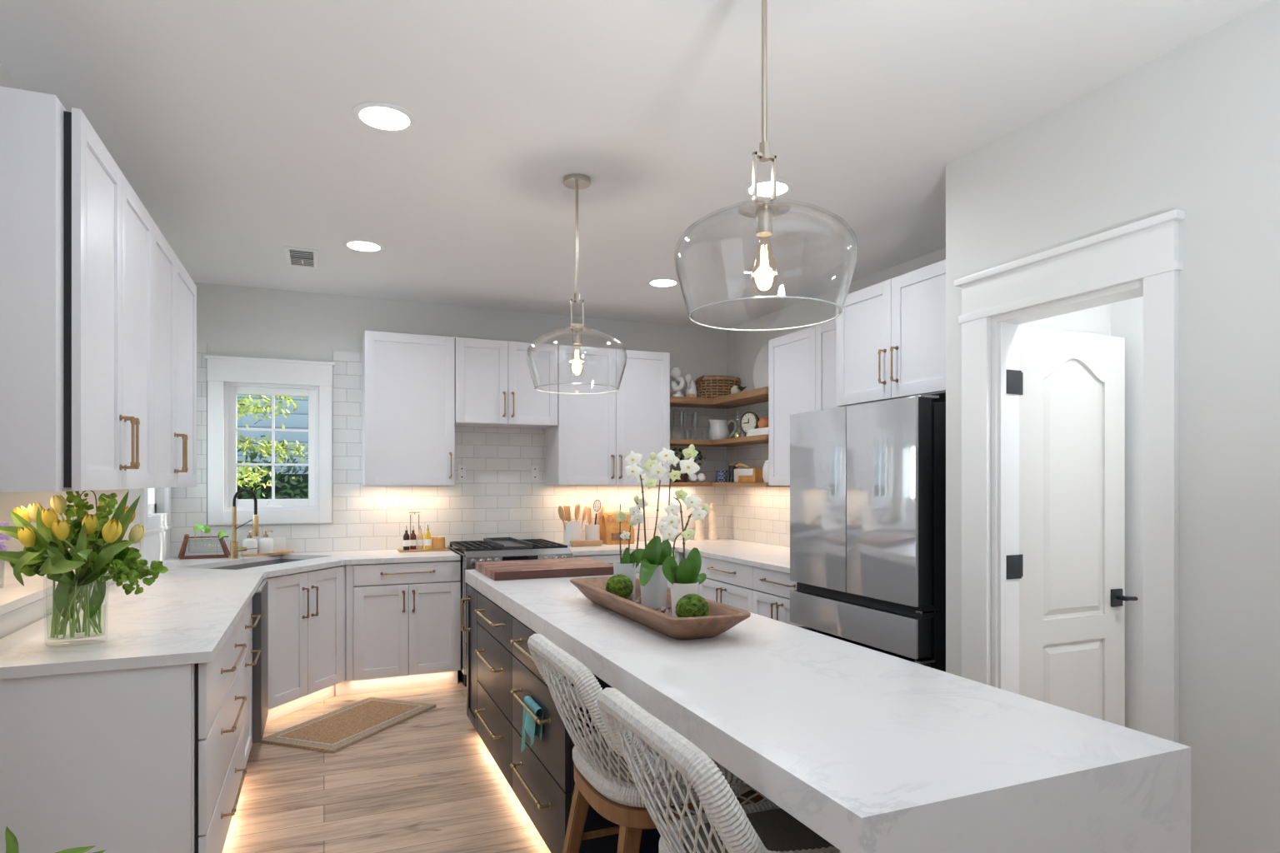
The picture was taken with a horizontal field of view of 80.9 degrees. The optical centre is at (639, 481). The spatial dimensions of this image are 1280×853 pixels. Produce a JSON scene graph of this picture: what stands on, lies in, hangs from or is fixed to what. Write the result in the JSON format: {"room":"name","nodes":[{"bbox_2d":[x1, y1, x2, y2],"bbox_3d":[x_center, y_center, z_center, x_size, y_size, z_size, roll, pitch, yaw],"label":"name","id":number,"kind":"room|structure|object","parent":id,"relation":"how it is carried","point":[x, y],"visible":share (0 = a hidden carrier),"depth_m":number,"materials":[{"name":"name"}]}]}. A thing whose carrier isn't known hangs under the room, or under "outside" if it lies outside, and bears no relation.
{"room":"kitchen","nodes":[
{"label":"kitchen","id":0,"kind":"room"},
{"bbox_2d":[0,490,99,560],"bbox_3d":[-2.489,0.135,2.669,0.480,0.550,2.250,0,0,-23],"label":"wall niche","id":1,"kind":"object","parent":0,"point":[8,501],"visible":0.11,"depth_m":3.59,"materials":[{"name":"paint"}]},
{"bbox_2d":[0,560,74,615],"bbox_3d":[-2.394,0.386,2.709,0.527,0.030,2.046,0,0,-23],"label":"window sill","id":2,"kind":"structure","parent":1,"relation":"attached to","point":[13,596],"depth_m":2.61,"materials":[{"name":"white stone"}]},
{"bbox_2d":[0,521,11,588],"bbox_3d":[-2.288,0.245,2.621,0.144,0.250,0.147,0,0,-23],"label":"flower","id":3,"kind":"object","parent":2,"relation":"on","point":[2,547],"visible":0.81,"depth_m":2.64,"materials":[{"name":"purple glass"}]},
{"bbox_2d":[0,60,164,639],"bbox_3d":[-2.387,0.020,3.200,0.120,2.580,3.250,0,0,-23],"label":"wall","id":4,"kind":"structure","parent":0,"point":[12,622],"depth_m":2.58,"materials":[{"name":"paint"}]},
{"bbox_2d":[0,85,153,492],"bbox_3d":[-1.750,-0.475,2.297,0.356,1.000,0.960,0,0,-23],"label":"upper cabinet","id":5,"kind":"object","parent":4,"relation":"attached to","point":[77,238],"visible":1,"depth_m":1.95,"materials":[{"name":"grey paint"}]},
{"bbox_2d":[140,487,171,568],"bbox_3d":[-2.827,-0.155,4.308,0.128,1.250,0.775,0,0,-23],"label":"window","id":6,"kind":"structure","parent":4,"relation":"in","point":[155,544],"depth_m":4.31,"materials":[{"name":"white paint"}]},
{"bbox_2d":[153,220,196,488],"bbox_3d":[-2.136,-0.475,3.215,0.356,1.000,1.031,0,0,-23],"label":"upper cabinet","id":7,"kind":"object","parent":4,"relation":"attached to","point":[174,291],"visible":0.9,"depth_m":3.17,"materials":[{"name":"grey paint"}]},
{"bbox_2d":[222,676,550,852],"bbox_3d":[-0.484,1.360,0.892,7.000,0.100,9.220,0,0,-23],"label":"floor","id":8,"kind":"structure","parent":0,"point":[427,782],"depth_m":3.16,"materials":[{"name":"brown wood"}]},
{"bbox_2d":[5,826,105,852],"bbox_3d":[-1.412,1.040,1.645,0.324,0.540,0.321,0,0,23],"label":"potted grass plant","id":9,"kind":"object","parent":8,"relation":"on","point":[12,844],"visible":1,"depth_m":1.68,"materials":[{"name":"green plant"}]},
{"bbox_2d":[0,610,246,852],"bbox_3d":[-1.675,0.906,2.490,0.629,0.808,1.090,0,0,-23],"label":"base cabinet","id":10,"kind":"object","parent":8,"relation":"on","point":[145,760],"visible":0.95,"depth_m":2.02,"materials":[{"name":"grey paint"}]},
{"bbox_2d":[243,597,260,768],"bbox_3d":[-1.963,0.906,3.178,0.626,0.808,0.396,0,0,-23],"label":"base cabinet","id":11,"kind":"object","parent":8,"relation":"on","point":[248,616],"visible":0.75,"depth_m":3.33,"materials":[{"name":"grey paint"}]},
{"bbox_2d":[251,579,268,743],"bbox_3d":[-2.117,0.897,3.578,0.592,0.786,0.452,0,0,-23],"label":"dishwasher","id":12,"kind":"object","parent":8,"relation":"on","point":[260,599],"visible":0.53,"depth_m":3.48,"materials":[{"name":"metal"}]},
{"bbox_2d":[264,565,345,723],"bbox_3d":[-2.254,0.906,4.402,0.997,0.808,1.078,0,0,-23],"label":"base cabinet","id":13,"kind":"object","parent":8,"relation":"on","point":[307,610],"visible":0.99,"depth_m":4.24,"materials":[{"name":"grey paint"}]},
{"bbox_2d":[0,549,460,679],"bbox_3d":[-1.571,0.486,3.611,1.702,0.030,3.104,0,0,-23],"label":"countertop","id":14,"kind":"structure","parent":13,"relation":"on","point":[189,612],"depth_m":2.57,"materials":[{"name":"white stone"}]},
{"bbox_2d":[43,575,108,647],"bbox_3d":[-1.642,0.370,2.189,0.154,0.202,0.102,0,0,-23],"label":"glass vase","id":15,"kind":"object","parent":14,"relation":"on","point":[43,576],"visible":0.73,"depth_m":2.18,"materials":[{"name":"glass"}]},
{"bbox_2d":[17,525,78,633],"bbox_3d":[-1.695,0.284,2.152,0.038,0.326,0.156,0,0,19],"label":"tulip","id":16,"kind":"object","parent":15,"relation":"in","point":[26,537],"visible":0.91,"depth_m":2.09,"materials":[{"name":"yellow plant"}]},
{"bbox_2d":[27,501,79,635],"bbox_3d":[-1.694,0.252,2.172,0.123,0.391,0.040,0,0,-23],"label":"tulip","id":17,"kind":"object","parent":15,"relation":"in","point":[32,508],"visible":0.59,"depth_m":2.14,"materials":[{"name":"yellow plant"}]},
{"bbox_2d":[50,494,73,634],"bbox_3d":[-1.701,0.241,2.219,0.124,0.412,0.039,0,0,34],"label":"tulip","id":18,"kind":"object","parent":15,"relation":"in","point":[58,503],"visible":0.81,"depth_m":2.23,"materials":[{"name":"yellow plant"}]},
{"bbox_2d":[40,507,93,623],"bbox_3d":[-1.650,0.259,2.175,0.039,0.376,0.134,0,0,35],"label":"tulip","id":19,"kind":"object","parent":15,"relation":"in","point":[49,516],"visible":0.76,"depth_m":2.12,"materials":[{"name":"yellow plant"}]},
{"bbox_2d":[51,519,84,634],"bbox_3d":[-1.634,0.275,2.135,0.092,0.346,0.127,0,0,-23],"label":"tulip","id":20,"kind":"object","parent":15,"relation":"in","point":[61,530],"visible":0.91,"depth_m":2.09,"materials":[{"name":"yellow plant"}]},
{"bbox_2d":[0,490,168,638],"bbox_3d":[-1.624,0.235,2.147,0.332,0.424,0.396,0,0,36],"label":"flower bouquet","id":21,"kind":"object","parent":15,"relation":"in","point":[48,557],"visible":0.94,"depth_m":2.15,"materials":[{"name":"green plant"}]},
{"bbox_2d":[81,514,98,636],"bbox_3d":[-1.595,0.269,2.179,0.043,0.357,0.055,0,0,-23],"label":"tulip","id":22,"kind":"object","parent":15,"relation":"in","point":[91,525],"visible":0.81,"depth_m":2.17,"materials":[{"name":"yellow plant"}]},
{"bbox_2d":[74,518,122,635],"bbox_3d":[-1.551,0.275,2.150,0.159,0.344,0.045,0,0,19],"label":"tulip","id":23,"kind":"object","parent":15,"relation":"in","point":[112,530],"visible":0.94,"depth_m":2.13,"materials":[{"name":"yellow plant"}]},
{"bbox_2d":[60,523,144,634],"bbox_3d":[-1.579,0.285,2.210,0.231,0.325,0.038,0,0,-3],"label":"tulip","id":24,"kind":"object","parent":15,"relation":"in","point":[137,533],"visible":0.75,"depth_m":2.20,"materials":[{"name":"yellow plant"}]},
{"bbox_2d":[177,523,229,559],"bbox_3d":[-2.694,0.363,4.649,0.283,0.214,0.123,0,0,-23],"label":"planter","id":25,"kind":"object","parent":14,"relation":"on","point":[205,528],"visible":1,"depth_m":4.63,"materials":[{"name":"red wood"}]},
{"bbox_2d":[229,488,259,559],"bbox_3d":[-2.401,0.255,4.593,0.202,0.432,0.097,0,0,12],"label":"kitchen faucet","id":26,"kind":"object","parent":14,"relation":"on","point":[234,549],"visible":1,"depth_m":4.57,"materials":[{"name":"gold metal"}]},
{"bbox_2d":[208,559,304,569],"bbox_3d":[-2.252,0.607,4.459,0.412,0.210,0.824,0,0,15],"label":"sink","id":27,"kind":"object","parent":14,"relation":"in","point":[277,561],"visible":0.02,"depth_m":4.70,"materials":[{"name":"grey metal"}]},
{"bbox_2d":[240,550,294,556],"bbox_3d":[-2.397,0.463,4.834,0.119,0.016,0.330,0,0,42],"label":"soap tray","id":28,"kind":"object","parent":14,"relation":"on","point":[279,552],"visible":0.91,"depth_m":4.80,"materials":[{"name":"brown wood"}]},
{"bbox_2d":[241,530,257,554],"bbox_3d":[-2.475,0.386,4.763,0.092,0.153,0.092,0,0,-23],"label":"soap bottle","id":29,"kind":"object","parent":28,"relation":"on","point":[249,542],"visible":0.86,"depth_m":4.73,"materials":[{"name":"white ceramic"}]},
{"bbox_2d":[257,530,274,554],"bbox_3d":[-2.406,0.386,4.830,0.092,0.153,0.092,0,0,-23],"label":"soap bottle","id":30,"kind":"object","parent":28,"relation":"on","point":[265,544],"visible":0.89,"depth_m":4.80,"materials":[{"name":"white ceramic"}]},
{"bbox_2d":[260,697,436,754],"bbox_3d":[-1.549,1.299,4.067,0.463,0.020,0.821,0,0,21],"label":"jute rug","id":31,"kind":"object","parent":8,"relation":"on","point":[336,731],"visible":0.95,"depth_m":3.98,"materials":[{"name":"beige wicker"}]},
{"bbox_2d":[335,560,460,696],"bbox_3d":[-1.599,0.906,4.925,0.742,0.808,0.641,0,0,-23],"label":"base cabinet","id":32,"kind":"object","parent":8,"relation":"on","point":[403,619],"visible":1,"depth_m":4.68,"materials":[{"name":"grey paint"}]},
{"bbox_2d":[447,537,572,686],"bbox_3d":[-0.902,0.858,5.137,0.696,0.905,0.791,0,0,-23],"label":"gas range","id":33,"kind":"object","parent":8,"relation":"on","point":[491,549],"visible":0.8,"depth_m":4.84,"materials":[{"name":"silver metal"}]},
{"bbox_2d":[447,545,522,557],"bbox_3d":[-0.914,0.463,5.165,0.696,0.018,0.710,0,0,-23],"label":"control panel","id":34,"kind":"object","parent":33,"relation":"in","point":[462,552],"depth_m":4.81,"materials":[{"name":"silver metal"}]},
{"bbox_2d":[460,584,769,852],"bbox_3d":[-0.019,0.923,2.665,0.739,0.773,3.133,0,0,-23],"label":"kitchen island","id":35,"kind":"object","parent":8,"relation":"on","point":[502,671],"visible":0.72,"depth_m":2.84,"materials":[{"name":"paint"}]},
{"bbox_2d":[520,695,544,752],"bbox_3d":[-0.382,0.882,2.654,0.041,0.212,0.190,0,0,-23],"label":"dish towel","id":36,"kind":"object","parent":35,"relation":"hanging from","point":[530,726],"visible":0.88,"depth_m":2.64,"materials":[{"name":"teal fabric"}]},
{"bbox_2d":[465,570,1190,852],"bbox_3d":[0.021,0.890,2.678,0.725,0.839,3.220,0,0,-23],"label":"island countertop","id":37,"kind":"structure","parent":35,"relation":"on","point":[871,751],"depth_m":1.37,"materials":[{"name":"white stone"}]},
{"bbox_2d":[475,557,614,580],"bbox_3d":[-0.495,0.450,3.914,0.633,0.042,0.490,0,0,-23],"label":"cutting board","id":38,"kind":"object","parent":37,"relation":"on","point":[581,567],"visible":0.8,"depth_m":3.76,"materials":[{"name":"brown wood"}]},
{"bbox_2d":[570,575,750,639],"bbox_3d":[0.025,0.428,2.614,0.270,0.086,0.984,0,0,-23],"label":"dough bowl","id":39,"kind":"object","parent":37,"relation":"on","point":[722,617],"visible":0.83,"depth_m":2.31,"materials":[{"name":"brown wood"}]},
{"bbox_2d":[605,574,633,599],"bbox_3d":[-0.076,0.390,2.772,0.104,0.098,0.104,0,0,-23],"label":"moss ball","id":40,"kind":"object","parent":39,"relation":"in","point":[621,585],"visible":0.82,"depth_m":2.74,"materials":[{"name":"green plant"}]},
{"bbox_2d":[613,495,648,596],"bbox_3d":[-0.037,0.244,2.890,0.130,0.386,0.088,0,0,10],"label":"potted orchid","id":41,"kind":"object","parent":39,"relation":"in","point":[627,564],"visible":0.87,"depth_m":2.87,"materials":[{"name":"white plant"}]},
{"bbox_2d":[624,444,700,609],"bbox_3d":[0.065,0.152,2.602,0.263,0.569,0.158,0,0,-34],"label":"potted orchid","id":42,"kind":"object","parent":39,"relation":"in","point":[653,584],"visible":0.94,"depth_m":2.58,"materials":[{"name":"white plant"}]},
{"bbox_2d":[655,488,709,617],"bbox_3d":[0.138,0.228,2.404,0.169,0.418,0.101,0,0,6],"label":"potted orchid","id":43,"kind":"object","parent":39,"relation":"in","point":[684,578],"visible":0.92,"depth_m":2.39,"materials":[{"name":"white plant"}]},
{"bbox_2d":[675,594,709,617],"bbox_3d":[0.158,0.389,2.280,0.104,0.098,0.104,0,0,-23],"label":"moss ball","id":44,"kind":"object","parent":39,"relation":"in","point":[690,605],"visible":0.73,"depth_m":2.25,"materials":[{"name":"green plant"}]},
{"bbox_2d":[572,551,683,588],"bbox_3d":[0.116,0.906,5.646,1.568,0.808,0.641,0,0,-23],"label":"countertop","id":45,"kind":"structure","parent":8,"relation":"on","point":[609,558],"depth_m":5.21,"materials":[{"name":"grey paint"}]},
{"bbox_2d":[567,538,789,573],"bbox_3d":[0.417,0.486,4.944,1.578,0.030,2.187,0,0,-23],"label":"countertop","id":46,"kind":"structure","parent":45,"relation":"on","point":[773,557],"depth_m":5.17,"materials":[{"name":"white stone"}]},
{"bbox_2d":[563,521,581,545],"bbox_3d":[-0.499,0.383,5.572,0.136,0.175,0.136,0,0,-23],"label":"utensil crock","id":47,"kind":"object","parent":46,"relation":"on","point":[572,532],"visible":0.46,"depth_m":5.51,"materials":[{"name":"white ceramic"}]},
{"bbox_2d":[570,540,603,547],"bbox_3d":[-0.395,0.451,5.498,0.245,0.040,0.082,0,0,-23],"label":"spoon rest","id":48,"kind":"object","parent":46,"relation":"on","point":[586,542],"visible":1,"depth_m":5.46,"materials":[{"name":"brown wood"}]},
{"bbox_2d":[585,524,599,539],"bbox_3d":[-0.359,0.396,5.664,0.112,0.150,0.112,0,0,-23],"label":"utensil crock","id":49,"kind":"object","parent":46,"relation":"on","point":[592,532],"visible":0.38,"depth_m":5.62,"materials":[{"name":"white ceramic"}]},
{"bbox_2d":[598,511,634,544],"bbox_3d":[-0.181,0.353,5.745,0.220,0.235,0.208,0,0,-23],"label":"cutting board","id":50,"kind":"object","parent":46,"relation":"on","point":[609,524],"visible":0.77,"depth_m":5.67,"materials":[{"name":"brown wood"}]},
{"bbox_2d":[707,503,717,539],"bbox_3d":[0.589,0.321,6.106,0.084,0.300,0.084,0,0,-23],"label":"pepper mill","id":51,"kind":"object","parent":46,"relation":"on","point":[712,535],"visible":0.98,"depth_m":6.08,"materials":[{"name":"wood"}]},
{"bbox_2d":[527,634,763,852],"bbox_3d":[0.004,0.877,2.144,0.572,0.865,0.556,0,0,-23],"label":"counter stool","id":52,"kind":"object","parent":8,"relation":"on","point":[603,780],"visible":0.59,"depth_m":1.97,"materials":[{"name":"grey wicker"}]},
{"bbox_2d":[590,738,714,784],"bbox_3d":[0.045,0.824,2.162,0.353,0.092,0.405,0,0,-23],"label":"seat cushion","id":53,"kind":"object","parent":52,"relation":"on","point":[614,782],"depth_m":2.07,"materials":[{"name":"beige fabric"}]},
{"bbox_2d":[596,687,839,852],"bbox_3d":[0.246,0.877,1.557,0.572,0.865,0.556,0,0,-23],"label":"counter stool","id":54,"kind":"object","parent":8,"relation":"on","point":[727,826],"visible":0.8,"depth_m":1.47,"materials":[{"name":"white wicker"}]},
{"bbox_2d":[683,808,834,852],"bbox_3d":[0.287,0.824,1.574,0.353,0.092,0.405,0,0,-23],"label":"seat cushion","id":55,"kind":"object","parent":54,"relation":"on","point":[778,831],"depth_m":1.67,"materials":[{"name":"beige fabric"}]},
{"bbox_2d":[685,553,755,613],"bbox_3d":[0.795,0.906,5.079,0.756,0.808,0.974,0,0,-23],"label":"base cabinet","id":56,"kind":"object","parent":8,"relation":"on","point":[729,583],"visible":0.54,"depth_m":4.78,"materials":[{"name":"grey paint"}]},
{"bbox_2d":[752,566,804,626],"bbox_3d":[1.097,0.906,4.361,0.756,0.808,0.579,0,0,-23],"label":"base cabinet","id":57,"kind":"object","parent":8,"relation":"on","point":[771,598],"visible":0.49,"depth_m":4.29,"materials":[{"name":"grey paint"}]},
{"bbox_2d":[790,395,945,672],"bbox_3d":[1.330,0.461,3.648,0.820,1.639,0.905,0,0,-23],"label":"refrigerator","id":58,"kind":"object","parent":8,"relation":"on","point":[867,481],"visible":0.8,"depth_m":3.33,"materials":[{"name":"grey metal"}]},
{"bbox_2d":[194,282,726,550],"bbox_3d":[-1.409,0.020,5.439,4.820,2.580,0.120,0,0,-23],"label":"wall","id":59,"kind":"structure","parent":0,"point":[232,321],"depth_m":5.16,"materials":[{"name":"paint"}]},
{"bbox_2d":[204,355,334,524],"bbox_3d":[-2.435,-0.265,4.972,0.766,1.079,0.145,0,0,-23],"label":"window","id":60,"kind":"structure","parent":59,"relation":"in","point":[317,377],"depth_m":4.94,"materials":[{"name":"white paint"}]},
{"bbox_2d":[362,330,454,485],"bbox_3d":[-1.568,-0.475,5.084,0.568,1.000,0.391,0,0,-23],"label":"upper cabinet","id":61,"kind":"object","parent":59,"relation":"attached to","point":[408,380],"visible":1,"depth_m":4.95,"materials":[{"name":"grey paint"}]},
{"bbox_2d":[170,341,727,556],"bbox_3d":[-1.116,-0.209,5.492,4.000,1.361,0.010,0,0,-23],"label":"backsplash","id":62,"kind":"structure","parent":59,"relation":"attached to","point":[498,497],"depth_m":5.41,"materials":[{"name":"white tile"}]},
{"bbox_2d":[455,337,557,429],"bbox_3d":[-0.971,-0.688,5.335,0.713,0.575,0.391,0,0,-23],"label":"upper cabinet","id":63,"kind":"object","parent":59,"relation":"attached to","point":[494,387],"visible":1,"depth_m":5.19,"materials":[{"name":"grey paint"}]},
{"bbox_2d":[545,345,669,485],"bbox_3d":[-0.235,-0.475,5.645,0.870,1.000,0.391,0,0,-23],"label":"upper cabinet","id":64,"kind":"object","parent":59,"relation":"attached to","point":[593,436],"visible":0.98,"depth_m":5.48,"materials":[{"name":"grey paint"}]},
{"bbox_2d":[0,0,1269,329],"bbox_3d":[-0.484,-1.320,0.892,7.000,0.100,9.220,0,0,-23],"label":"ceiling","id":65,"kind":"structure","parent":0,"point":[232,123],"depth_m":2.62,"materials":[{"name":"paint"}]},
{"bbox_2d":[284,246,318,269],"bbox_3d":[-1.915,-1.259,4.256,0.170,0.022,0.390,0,0,-23],"label":"ceiling vent","id":66,"kind":"object","parent":65,"relation":"in","point":[295,257],"visible":1,"depth_m":4.24,"materials":[{"name":"white metal"}]},
{"bbox_2d":[342,239,384,252],"bbox_3d":[-1.484,-1.265,4.035,0.216,0.008,0.216,0,0,-23],"label":"recessed light","id":67,"kind":"object","parent":65,"relation":"in","point":[359,245],"visible":1,"depth_m":4.02,"materials":[{"name":"white paint"}]},
{"bbox_2d":[347,241,379,250],"bbox_3d":[-1.484,-1.267,4.035,0.166,0.002,0.166,0,0,-23],"label":"diffuser","id":68,"kind":"object","parent":67,"relation":"attached to","point":[356,246],"depth_m":4.03,"materials":[{"name":"white plastic"}]},
{"bbox_2d":[351,101,417,132],"bbox_3d":[-0.888,-1.265,2.615,0.216,0.008,0.216,0,0,-23],"label":"recessed light","id":69,"kind":"object","parent":65,"relation":"in","point":[382,117],"visible":1,"depth_m":2.61,"materials":[{"name":"white paint"}]},
{"bbox_2d":[359,106,409,129],"bbox_3d":[-0.888,-1.267,2.615,0.166,0.002,0.166,0,0,-23],"label":"diffuser","id":70,"kind":"object","parent":69,"relation":"attached to","point":[372,117],"depth_m":2.61,"materials":[{"name":"white plastic"}]},
{"bbox_2d":[526,174,627,394],"bbox_3d":[-0.264,-0.828,3.151,0.421,0.881,0.421,0,0,-23],"label":"pendant light","id":71,"kind":"object","parent":65,"relation":"hanging from","point":[577,182],"visible":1,"depth_m":3.14,"materials":[{"name":"clear glass"}]},
{"bbox_2d":[563,325,591,344],"bbox_3d":[-0.264,-0.611,3.151,0.124,0.065,0.124,0,0,-23],"label":"socket","id":72,"kind":"object","parent":71,"relation":"attached to","point":[577,333],"depth_m":3.13,"materials":[{"name":"silver metal"}]},
{"bbox_2d":[646,278,679,287],"bbox_3d":[0.148,-1.265,4.781,0.216,0.008,0.216,0,0,-23],"label":"recessed light","id":73,"kind":"object","parent":65,"relation":"in","point":[657,282],"visible":0.96,"depth_m":4.78,"materials":[{"name":"white paint"}]},
{"bbox_2d":[674,0,858,330],"bbox_3d":[0.290,-0.828,1.755,0.421,0.881,0.421,0,0,-23],"label":"pendant light","id":74,"kind":"object","parent":65,"relation":"hanging from","point":[762,208],"visible":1,"depth_m":1.74,"materials":[{"name":"clear glass"}]},
{"bbox_2d":[737,197,791,237],"bbox_3d":[0.290,-0.611,1.755,0.124,0.065,0.124,0,0,-23],"label":"socket","id":75,"kind":"object","parent":74,"relation":"attached to","point":[763,212],"depth_m":1.74,"materials":[{"name":"silver metal"}]},
{"bbox_2d":[742,178,793,197],"bbox_3d":[0.554,-1.265,3.249,0.216,0.008,0.216,0,0,-23],"label":"recessed light","id":76,"kind":"object","parent":65,"relation":"in","point":[783,187],"visible":0.76,"depth_m":3.23,"materials":[{"name":"white paint"}]},
{"bbox_2d":[748,181,787,196],"bbox_3d":[0.554,-1.267,3.249,0.166,0.002,0.166,0,0,-23],"label":"diffuser","id":77,"kind":"object","parent":76,"relation":"attached to","point":[763,187],"depth_m":3.24,"materials":[{"name":"white plastic"}]},
{"bbox_2d":[726,247,945,409],"bbox_3d":[1.401,0.020,4.820,0.120,2.580,3.200,0,0,-23],"label":"wall","id":78,"kind":"structure","parent":0,"point":[743,347],"depth_m":5.46,"materials":[{"name":"paint"}]},
{"bbox_2d":[670,386,768,409],"bbox_3d":[0.614,-0.631,5.637,0.678,0.048,1.061,0,0,-23],"label":"corner shelf","id":79,"kind":"object","parent":78,"relation":"attached to","point":[758,395],"visible":0.68,"depth_m":5.77,"materials":[{"name":"brown wood"}]},
{"bbox_2d":[670,367,684,396],"bbox_3d":[0.290,-0.779,5.913,0.100,0.249,0.111,0,0,45],"label":"sculpture","id":80,"kind":"object","parent":79,"relation":"on","point":[675,372],"visible":0.94,"depth_m":5.88,"materials":[{"name":"white ceramic"}]},
{"bbox_2d":[685,374,697,397],"bbox_3d":[0.402,-0.755,5.952,0.093,0.200,0.167,0,0,14],"label":"ceramic figurine","id":81,"kind":"object","parent":79,"relation":"on","point":[691,392],"visible":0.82,"depth_m":5.94,"materials":[{"name":"white ceramic"}]},
{"bbox_2d":[695,375,740,398],"bbox_3d":[0.614,-0.751,6.039,0.309,0.192,0.416,0,0,43],"label":"wicker basket","id":82,"kind":"object","parent":79,"relation":"on","point":[707,387],"visible":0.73,"depth_m":5.93,"materials":[{"name":"brown wicker"}]},
{"bbox_2d":[753,344,768,389],"bbox_3d":[0.945,-0.845,5.605,0.045,0.372,0.374,0,0,-23],"label":"round platter","id":83,"kind":"object","parent":79,"relation":"on","point":[761,366],"visible":0.52,"depth_m":5.67,"materials":[{"name":"white ceramic"}]},
{"bbox_2d":[670,434,768,446],"bbox_3d":[0.614,-0.309,5.637,0.678,0.035,1.061,0,0,-23],"label":"corner shelf","id":84,"kind":"object","parent":78,"relation":"attached to","point":[758,439],"visible":0.59,"depth_m":5.75,"materials":[{"name":"brown wood"}]},
{"bbox_2d":[708,419,736,439],"bbox_3d":[0.654,-0.415,6.030,0.209,0.177,0.166,0,0,22],"label":"milk pitcher","id":85,"kind":"object","parent":84,"relation":"on","point":[718,429],"visible":0.85,"depth_m":5.98,"materials":[{"name":"white ceramic"}]},
{"bbox_2d":[740,411,759,436],"bbox_3d":[0.829,-0.425,5.612,0.072,0.196,0.169,0,0,-37],"label":"clock","id":86,"kind":"object","parent":84,"relation":"on","point":[749,420],"visible":0.84,"depth_m":5.60,"materials":[{"name":"black metal"}]},
{"bbox_2d":[655,482,789,487],"bbox_3d":[0.614,0.020,5.637,0.678,0.032,1.061,0,0,-23],"label":"corner shelf","id":87,"kind":"object","parent":78,"relation":"attached to","point":[672,484],"visible":0.71,"depth_m":5.72,"materials":[{"name":"brown wood"}]},
{"bbox_2d":[672,448,705,482],"bbox_3d":[0.357,-0.135,5.912,0.336,0.278,0.221,0,0,-23],"label":"greenery","id":88,"kind":"object","parent":87,"relation":"on","point":[683,477],"visible":0.47,"depth_m":5.90,"materials":[{"name":"green plant"}]},
{"bbox_2d":[734,463,764,482],"bbox_3d":[0.830,-0.070,5.628,0.146,0.147,0.333,0,0,-23],"label":"bread box","id":89,"kind":"object","parent":87,"relation":"on","point":[747,474],"visible":0.93,"depth_m":5.55,"materials":[{"name":"brown wood"}]},
{"bbox_2d":[726,402,789,547],"bbox_3d":[1.149,-0.065,5.251,0.010,1.071,2.190,0,0,-23],"label":"backsplash","id":90,"kind":"structure","parent":78,"relation":"attached to","point":[759,515],"depth_m":5.86,"materials":[{"name":"white tile"}]},
{"bbox_2d":[768,319,835,485],"bbox_3d":[1.199,-0.475,4.718,0.311,1.000,1.079,0,0,-23],"label":"upper cabinet","id":91,"kind":"object","parent":78,"relation":"attached to","point":[802,364],"visible":0.39,"depth_m":4.91,"materials":[{"name":"grey paint"}]},
{"bbox_2d":[835,259,945,408],"bbox_3d":[1.473,-0.685,3.674,0.636,0.580,0.970,0,0,-23],"label":"upper cabinet","id":92,"kind":"object","parent":78,"relation":"attached to","point":[891,333],"visible":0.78,"depth_m":3.58,"materials":[{"name":"grey paint"}]},
{"bbox_2d":[1019,304,1110,335],"bbox_3d":[1.730,0.020,3.159,0.800,2.580,0.123,0,0,-23],"label":"wall","id":93,"kind":"structure","parent":0,"point":[1097,320],"depth_m":3.15,"materials":[{"name":"paint"}]},
{"bbox_2d":[945,0,1279,852],"bbox_3d":[2.408,0.020,0.363,0.120,2.580,5.803,0,0,-23],"label":"wall","id":94,"kind":"structure","parent":0,"point":[1194,128],"depth_m":2.12,"materials":[{"name":"paint"}]},
{"bbox_2d":[953,209,1185,743],"bbox_3d":[1.456,0.263,2.572,0.162,2.095,0.830,0,0,-23],"label":"door frame","id":95,"kind":"structure","parent":94,"relation":"in","point":[1147,250],"depth_m":2.51,"materials":[{"name":"white paint"}]},
{"bbox_2d":[1005,325,1137,726],"bbox_3d":[1.682,0.352,2.952,0.700,1.895,0.096,0,0,-23],"label":"door","id":96,"kind":"structure","parent":95,"relation":"attached to","point":[1069,566],"depth_m":2.98,"materials":[{"name":"paint"}]},
{"bbox_2d":[1110,296,1143,732],"bbox_3d":[2.099,0.020,2.282,0.800,2.580,1.780,0,0,-23],"label":"wall","id":97,"kind":"structure","parent":0,"point":[1127,316],"depth_m":3.12,"materials":[{"name":"white paint"}]},
{"label":"outside","id":98,"kind":"structure","parent":0,"visible":0},
{"bbox_3d":[-4.206,1.860,10.001,18.000,0.100,10.300,0,0,-23],"label":"lawn","id":99,"kind":"structure","parent":98,"visible":0},
{"bbox_2d":[236,394,308,474],"bbox_3d":[-5.574,-2.340,10.674,12.800,8.300,2.000,0,0,-23],"label":"house","id":100,"kind":"structure","parent":99,"relation":"on","point":[298,419],"depth_m":10.38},
{"bbox_2d":[236,394,308,490],"bbox_3d":[-4.027,-0.040,7.037,2.314,3.704,0.879,0,0,-23],"label":"tree","id":101,"kind":"object","parent":99,"relation":"on","point":[254,477],"visible":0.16,"depth_m":7.15,"materials":[{"name":"green plant"}]},
{"bbox_2d":[236,421,308,499],"bbox_3d":[-4.386,0.677,8.365,6.800,2.885,1.977,0,0,-23],"label":"hedge","id":102,"kind":"object","parent":99,"relation":"on","point":[286,487],"visible":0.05,"depth_m":8.38,"materials":[{"name":"green plant"}]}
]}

